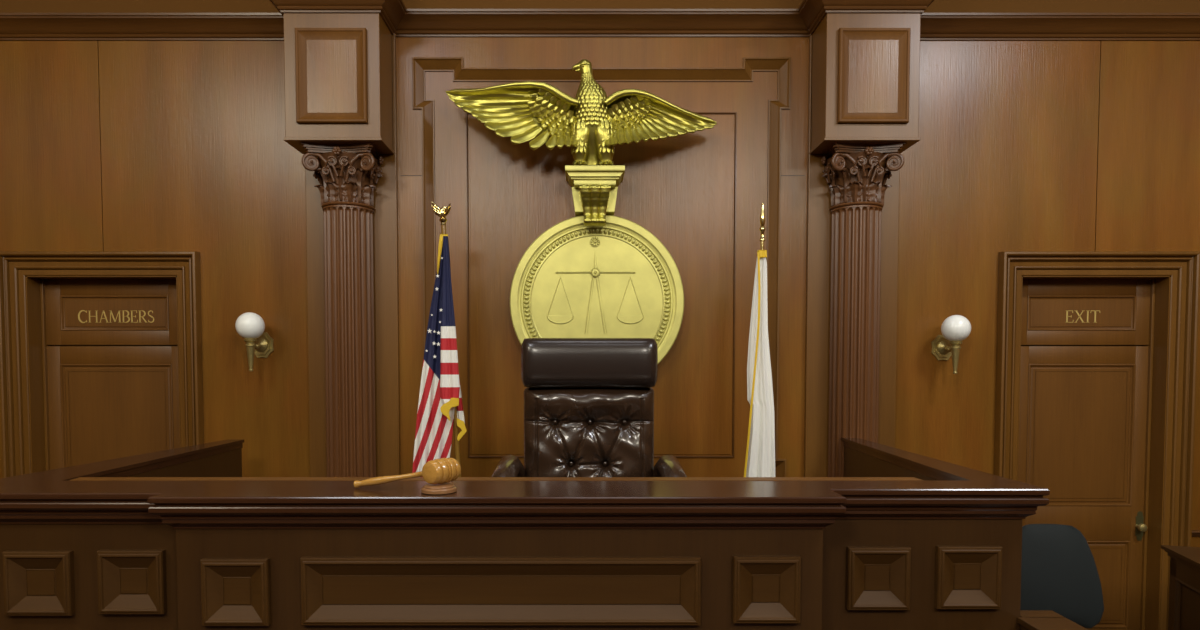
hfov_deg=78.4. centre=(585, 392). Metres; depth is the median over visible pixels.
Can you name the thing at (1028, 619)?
rail
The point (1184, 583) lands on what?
base cabinet
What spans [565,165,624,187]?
shelf
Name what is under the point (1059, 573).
office chair
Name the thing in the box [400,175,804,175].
trim
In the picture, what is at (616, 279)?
medallion
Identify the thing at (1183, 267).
trim
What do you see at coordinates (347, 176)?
fluted column
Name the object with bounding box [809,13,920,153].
block
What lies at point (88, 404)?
door
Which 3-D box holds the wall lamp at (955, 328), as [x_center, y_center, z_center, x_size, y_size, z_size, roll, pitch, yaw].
[2.253,-0.294,4.520,0.165,0.360,0.248,0,2,0]
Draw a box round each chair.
[492,338,686,476]
[1020,524,1103,627]
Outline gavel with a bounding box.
[353,458,460,487]
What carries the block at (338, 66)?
on the fluted column at (347, 176)
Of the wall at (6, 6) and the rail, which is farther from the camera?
the wall at (6, 6)
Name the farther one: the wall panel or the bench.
the wall panel
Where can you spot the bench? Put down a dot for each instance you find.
(177, 538)
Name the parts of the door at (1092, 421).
transom panel, lock plate, knob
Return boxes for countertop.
[0,481,1049,528]
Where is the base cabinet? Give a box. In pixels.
[1161,545,1199,629]
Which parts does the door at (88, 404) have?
transom panel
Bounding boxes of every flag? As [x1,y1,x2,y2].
[412,201,466,476]
[744,203,774,476]
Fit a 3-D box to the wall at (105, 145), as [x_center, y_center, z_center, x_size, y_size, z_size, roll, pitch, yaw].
[0.100,-0.664,4.822,9.600,5.000,0.415,0,2,0]
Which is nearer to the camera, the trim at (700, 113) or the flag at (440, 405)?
the flag at (440, 405)
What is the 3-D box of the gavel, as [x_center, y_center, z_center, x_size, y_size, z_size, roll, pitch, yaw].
[-0.635,0.285,2.623,0.381,0.115,0.135,1,2,21]
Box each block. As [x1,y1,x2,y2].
[283,13,393,153]
[421,483,456,494]
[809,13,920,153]
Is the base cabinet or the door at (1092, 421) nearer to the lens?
the base cabinet
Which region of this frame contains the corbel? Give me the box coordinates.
[565,165,624,225]
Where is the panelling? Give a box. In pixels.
[396,37,808,476]
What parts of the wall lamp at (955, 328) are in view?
arm, torch stem, lamp shade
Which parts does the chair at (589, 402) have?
armrest, backrest, armrest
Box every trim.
[0,0,1199,40]
[0,251,203,477]
[305,33,400,476]
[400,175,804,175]
[412,57,790,476]
[466,112,736,457]
[804,35,899,476]
[994,251,1199,629]
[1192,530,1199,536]
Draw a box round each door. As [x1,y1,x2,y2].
[25,276,180,472]
[1017,276,1170,629]
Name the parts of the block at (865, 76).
panel, panel moulding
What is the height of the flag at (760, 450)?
2.021 m
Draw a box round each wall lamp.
[235,312,273,370]
[931,315,970,373]
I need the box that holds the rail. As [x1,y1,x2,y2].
[1017,610,1087,629]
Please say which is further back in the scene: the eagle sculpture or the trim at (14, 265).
the trim at (14, 265)
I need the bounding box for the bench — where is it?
[0,437,1049,629]
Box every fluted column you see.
[300,142,383,476]
[821,142,905,476]
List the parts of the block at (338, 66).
panel moulding, panel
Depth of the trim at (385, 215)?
4.56 m
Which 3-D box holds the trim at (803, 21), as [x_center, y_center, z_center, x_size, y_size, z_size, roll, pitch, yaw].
[0.100,-2.239,4.341,9.600,0.122,0.490,0,2,0]
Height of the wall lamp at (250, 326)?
0.360 m
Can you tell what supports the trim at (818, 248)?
attached to the wall at (105, 145)
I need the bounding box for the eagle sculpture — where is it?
[446,59,716,164]
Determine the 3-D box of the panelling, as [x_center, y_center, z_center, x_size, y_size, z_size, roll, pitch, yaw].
[0.102,-0.956,4.602,2.542,4.400,0.070,0,2,0]
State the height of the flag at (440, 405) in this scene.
2.020 m
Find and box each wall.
[0,0,1199,12]
[0,41,1199,546]
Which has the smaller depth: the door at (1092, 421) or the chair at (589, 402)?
the chair at (589, 402)
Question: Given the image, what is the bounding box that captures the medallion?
[510,215,683,363]
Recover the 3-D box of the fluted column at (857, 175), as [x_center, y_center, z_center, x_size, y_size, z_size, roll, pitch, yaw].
[1.651,0.192,4.548,0.440,3.311,0.440,0,2,0]
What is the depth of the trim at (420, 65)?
4.55 m
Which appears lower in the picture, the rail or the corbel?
the rail
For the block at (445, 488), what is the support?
on the bench
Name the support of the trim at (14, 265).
attached to the wall at (105, 145)

